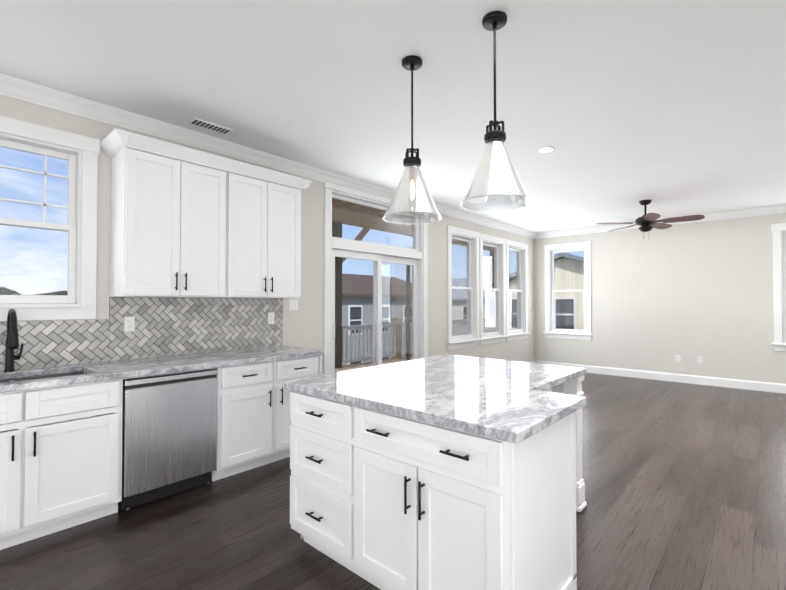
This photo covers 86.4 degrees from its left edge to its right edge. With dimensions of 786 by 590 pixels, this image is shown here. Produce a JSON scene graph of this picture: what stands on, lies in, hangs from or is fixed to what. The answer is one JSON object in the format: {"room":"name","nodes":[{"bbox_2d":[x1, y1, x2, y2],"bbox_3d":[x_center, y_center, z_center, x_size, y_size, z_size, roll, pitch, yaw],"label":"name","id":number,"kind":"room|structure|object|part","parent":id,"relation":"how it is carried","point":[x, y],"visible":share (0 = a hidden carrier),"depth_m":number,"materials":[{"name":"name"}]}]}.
{"room":"kitchen","nodes":[
{"label":"kitchen","id":0,"kind":"room"},
{"bbox_2d":[0,95,534,373],"bbox_3d":[-1.028,0.028,4.466,0.150,3.200,12.150,-1,-1,42],"label":"wall","id":1,"kind":"structure","parent":0,"point":[303,326],"depth_m":4.53,"materials":[{"name":"paint"}]},
{"bbox_2d":[0,115,99,321],"bbox_3d":[-2.591,-0.495,2.720,0.204,1.320,1.104,-1,-1,42],"label":"kitchen window","id":2,"kind":"structure","parent":1,"relation":"in","point":[70,228],"depth_m":2.98,"materials":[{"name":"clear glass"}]},
{"bbox_3d":[-2.591,-0.495,2.720,0.204,1.320,1.104,-1,-1,42],"label":"kitchen window trim","id":3,"kind":"part","parent":2,"relation":"part of","materials":[{"name":"white wood"}]},
{"bbox_2d":[124,317,134,331],"bbox_3d":[-2.025,0.218,3.216,0.008,0.115,0.070,-1,-1,42],"label":"outlet","id":4,"kind":"object","parent":1,"relation":"attached to","point":[129,324],"depth_m":3.21,"materials":[{"name":"white plastic"}]},
{"bbox_2d":[0,297,282,370],"bbox_3d":[-2.286,0.246,2.938,0.009,0.481,3.500,-1,-1,42],"label":"tile backsplash","id":5,"kind":"structure","parent":1,"relation":"attached to","point":[169,326],"depth_m":3.34,"materials":[{"name":"tile"}]},
{"bbox_2d":[108,132,239,297],"bbox_3d":[-1.723,-0.558,3.330,0.338,1.136,0.814,-1,-1,42],"label":"upper cabinet","id":6,"kind":"object","parent":1,"relation":"attached to","point":[187,222],"depth_m":3.14,"materials":[{"name":"white wood"}]},
{"bbox_2d":[0,73,535,238],"bbox_3d":[-0.938,-1.320,4.407,0.092,0.105,11.850,-1,-1,42],"label":"crown molding","id":7,"kind":"structure","parent":1,"relation":"attached to","point":[29,92],"depth_m":3.52,"materials":[{"name":"white wood"}]},
{"bbox_2d":[236,162,303,297],"bbox_3d":[-1.273,-0.550,3.832,0.338,1.136,0.814,-1,-1,42],"label":"upper cabinet","id":8,"kind":"object","parent":1,"relation":"attached to","point":[268,249],"depth_m":3.75,"materials":[{"name":"white wood"}]},
{"bbox_2d":[268,312,273,323],"bbox_3d":[-1.204,0.223,4.131,0.008,0.115,0.070,-1,-1,42],"label":"outlet","id":9,"kind":"object","parent":1,"relation":"attached to","point":[270,315],"depth_m":4.13,"materials":[{"name":"white plastic"}]},
{"bbox_2d":[289,299,297,310],"bbox_3d":[-1.031,0.096,4.341,0.011,0.115,0.115,-1,-1,42],"label":"light switch","id":10,"kind":"object","parent":1,"relation":"attached to","point":[293,304],"depth_m":4.34,"materials":[{"name":"white plastic"}]},
{"bbox_2d":[332,194,417,372],"bbox_3d":[-0.192,0.122,5.388,0.147,2.583,1.646,-1,-1,42],"label":"patio door","id":11,"kind":"structure","parent":1,"relation":"in","point":[377,259],"depth_m":5.39,"materials":[{"name":"clear glass"}]},
{"bbox_2d":[323,182,427,373],"bbox_3d":[-0.194,0.091,5.391,0.196,2.705,1.904,-1,-1,42],"label":"door frame","id":12,"kind":"structure","parent":1,"relation":"attached to","point":[420,256],"depth_m":5.17,"materials":[{"name":"white wood"}]},
{"bbox_2d":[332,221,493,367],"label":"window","id":13,"kind":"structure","parent":1,"relation":"in","point":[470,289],"depth_m":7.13,"materials":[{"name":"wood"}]},
{"bbox_3d":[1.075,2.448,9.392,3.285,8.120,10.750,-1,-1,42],"label":"deck rail","id":14,"kind":"part","parent":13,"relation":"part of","materials":[{"name":"grey wood"}]},
{"bbox_2d":[332,198,493,262],"bbox_3d":[0.966,-1.438,9.452,3.495,1.468,10.900,-1,-1,42],"label":"roof beams","id":15,"kind":"structure","parent":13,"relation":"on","point":[342,215],"depth_m":9.68,"materials":[{"name":"brown wood"}]},
{"bbox_2d":[479,233,507,344],"bbox_3d":[1.747,-0.110,7.534,0.230,1.915,0.980,-1,-1,42],"label":"window","id":16,"kind":"structure","parent":1,"relation":"in","point":[497,298],"depth_m":7.72,"materials":[{"name":"clear glass"}]},
{"bbox_2d":[506,239,529,340],"bbox_3d":[2.388,-0.098,8.249,0.230,1.915,0.980,-1,-1,42],"label":"window","id":17,"kind":"structure","parent":1,"relation":"in","point":[518,259],"depth_m":8.47,"materials":[{"name":"clear glass"}]},
{"bbox_2d":[0,373,785,589],"bbox_3d":[0.853,1.501,2.757,4.900,0.200,11.850,-1,-1,42],"label":"floor","id":18,"kind":"structure","parent":0,"point":[685,486],"depth_m":2.58,"materials":[{"name":"brown wood"}]},
{"bbox_2d":[118,369,217,511],"bbox_3d":[-1.729,0.975,3.083,0.612,0.862,0.604,-1,-1,42],"label":"dishwasher","id":19,"kind":"object","parent":18,"relation":"on","point":[169,434],"visible":0.88,"depth_m":2.85,"materials":[{"name":"metal"}]},
{"bbox_2d":[184,354,323,481],"bbox_3d":[-1.204,0.978,3.674,0.616,0.874,0.965,-1,-1,42],"label":"base cabinet","id":20,"kind":"object","parent":18,"relation":"on","point":[254,421],"depth_m":3.34,"materials":[{"name":"white wood"}]},
{"bbox_2d":[0,346,323,381],"bbox_3d":[-2.042,0.504,2.736,0.632,0.040,3.530,-1,-1,42],"label":"countertop","id":21,"kind":"structure","parent":20,"relation":"on","point":[134,368],"depth_m":3.02,"materials":[{"name":"grey stone"}]},
{"bbox_2d":[3,309,23,371],"bbox_3d":[-2.374,0.282,2.633,0.223,0.400,0.094,-1,-1,42],"label":"faucet","id":22,"kind":"object","parent":21,"relation":"on","point":[12,341],"visible":1,"depth_m":2.65,"materials":[{"name":"black metal"}]},
{"bbox_2d":[0,372,86,382],"bbox_3d":[-2.252,0.611,2.492,0.444,0.177,0.764,-1,-1,42],"label":"sink","id":23,"kind":"object","parent":21,"relation":"in","point":[39,377],"visible":0.04,"depth_m":2.75,"materials":[{"name":"metal"}]},
{"bbox_2d":[282,386,586,589],"bbox_3d":[0.426,0.959,2.472,1.346,0.874,1.635,-1,-1,42],"label":"kitchen island","id":24,"kind":"object","parent":18,"relation":"on","point":[449,472],"depth_m":1.76,"materials":[{"name":"white wood"}]},
{"bbox_2d":[282,354,585,445],"bbox_3d":[0.440,0.500,2.489,1.406,0.040,1.625,-1,-1,42],"label":"island countertop","id":25,"kind":"structure","parent":24,"relation":"on","point":[515,401],"depth_m":2.09,"materials":[{"name":"grey stone"}]},
{"bbox_2d":[0,0,785,232],"bbox_3d":[0.853,-1.499,2.805,4.900,0.200,11.850,-1,-1,42],"label":"ceiling","id":26,"kind":"structure","parent":0,"point":[668,108],"depth_m":2.77,"materials":[{"name":"paint"}]},
{"bbox_2d":[188,117,232,133],"bbox_3d":[-1.486,-1.382,3.416,0.120,0.012,0.320,-1,-1,42],"label":"ceiling vent","id":27,"kind":"object","parent":26,"relation":"in","point":[208,125],"visible":1,"depth_m":3.40,"materials":[{"name":"plastic"}]},
{"bbox_2d":[383,55,441,223],"bbox_3d":[0.115,-0.931,2.497,0.350,0.944,0.350,-1,-1,42],"label":"pendant light","id":28,"kind":"object","parent":26,"relation":"hanging from","point":[411,63],"visible":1,"depth_m":2.45,"materials":[{"name":"clear glass"}]},
{"bbox_2d":[460,11,531,210],"bbox_3d":[0.517,-0.937,2.123,0.350,0.944,0.350,-1,-1,42],"label":"pendant light","id":29,"kind":"object","parent":26,"relation":"hanging from","point":[493,21],"visible":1,"depth_m":2.08,"materials":[{"name":"clear glass"}]},
{"bbox_2d":[538,146,554,152],"bbox_3d":[1.445,-1.375,3.944,0.150,0.010,0.150,-1,-1,42],"label":"recessed light","id":30,"kind":"object","parent":26,"relation":"in","point":[545,149],"visible":1,"depth_m":3.94,"materials":[{"name":"white plastic"}]},
{"bbox_2d":[596,200,704,238],"bbox_3d":[3.623,-1.078,5.903,1.248,0.541,1.288,-1,-1,42],"label":"ceiling fan","id":31,"kind":"object","parent":26,"relation":"hanging from","point":[647,222],"visible":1,"depth_m":5.86,"materials":[{"name":"brown wood"}]},
{"bbox_2d":[534,213,785,383],"bbox_3d":[4.857,0.073,7.248,4.900,3.200,0.150,-1,-1,42],"label":"wall","id":32,"kind":"structure","parent":0,"point":[688,293],"depth_m":7.12,"materials":[{"name":"paint"}]},
{"bbox_2d":[543,241,592,339],"bbox_3d":[3.526,-0.096,8.418,0.950,1.915,0.230,-1,-1,42],"label":"window","id":33,"kind":"structure","parent":32,"relation":"in","point":[552,306],"depth_m":8.40,"materials":[{"name":"clear glass"}]},
{"bbox_2d":[535,360,785,393],"bbox_3d":[4.787,1.402,7.178,4.860,0.140,0.016,-1,-1,42],"label":"baseboard","id":34,"kind":"structure","parent":32,"relation":"attached to","point":[736,383],"depth_m":7.06,"materials":[{"name":"white wood"}]},
{"bbox_2d":[536,205,785,238],"bbox_3d":[4.784,-1.275,7.173,4.680,0.105,0.093,-1,-1,42],"label":"crown molding","id":35,"kind":"structure","parent":32,"relation":"attached to","point":[774,209],"depth_m":6.95,"materials":[{"name":"white wood"}]},
{"bbox_2d":[676,355,680,361],"bbox_3d":[4.856,1.071,7.126,0.070,0.115,0.008,-1,-1,42],"label":"outlet","id":36,"kind":"object","parent":32,"relation":"attached to","point":[678,358],"depth_m":7.12,"materials":[{"name":"white plastic"}]},
{"bbox_2d":[697,357,701,363],"bbox_3d":[5.080,1.068,6.926,0.070,0.115,0.008,-1,-1,42],"label":"outlet","id":37,"kind":"object","parent":32,"relation":"attached to","point":[699,359],"depth_m":6.93,"materials":[{"name":"white plastic"}]},
{"bbox_2d":[771,223,785,350],"bbox_3d":[6.132,-0.133,6.082,0.950,1.915,0.230,-1,-1,42],"label":"window","id":38,"kind":"structure","parent":32,"relation":"in","point":[784,269],"depth_m":6.29,"materials":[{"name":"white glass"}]},
{"label":"outside","id":39,"kind":"structure","parent":0,"visible":0},
{"bbox_2d":[335,355,411,371],"bbox_3d":[1.139,1.698,9.408,3.245,0.280,10.501,-1,-1,42],"label":"floor","id":40,"kind":"structure","parent":39,"point":[363,365],"depth_m":9.49,"materials":[{"name":"brown wood"}]},
{"bbox_3d":[-3.947,6.985,23.459,150.000,0.500,150.000,-1,-1,42],"label":"ground","id":41,"kind":"structure","parent":39,"visible":0},
{"bbox_2d":[0,290,18,294],"bbox_3d":[-27.649,3.201,24.715,11.190,7.507,10.702,-1,-1,42],"label":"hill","id":42,"kind":"structure","parent":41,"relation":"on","point":[8,292],"depth_m":27.59,"materials":[{"name":"green plant"}]},
{"bbox_2d":[33,291,66,294],"bbox_3d":[-19.398,3.376,28.148,9.630,7.267,10.621,-1,-1,42],"label":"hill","id":43,"kind":"structure","parent":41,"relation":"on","point":[58,293],"depth_m":24.25,"materials":[{"name":"green plant"}]},
{"bbox_2d":[342,274,411,365],"bbox_3d":[-3.139,2.660,28.177,9.700,8.300,9.700,-1,-1,42],"label":"house","id":44,"kind":"structure","parent":41,"relation":"on","point":[349,317],"depth_m":23.65,"materials":[{"name":"grey"}]},
{"bbox_2d":[452,277,489,335],"bbox_3d":[8.068,2.651,36.934,9.700,8.600,9.700,-1,-1,42],"label":"house","id":45,"kind":"structure","parent":41,"relation":"on","point":[463,292],"depth_m":33.42,"materials":[{"name":"white"}]},
{"bbox_2d":[483,252,583,329],"bbox_3d":[10.698,2.368,22.492,8.200,8.700,8.700,-1,-1,42],"label":"house","id":46,"kind":"structure","parent":41,"relation":"on","point":[569,263],"depth_m":19.46,"materials":[{"name":"beige"}]}
]}

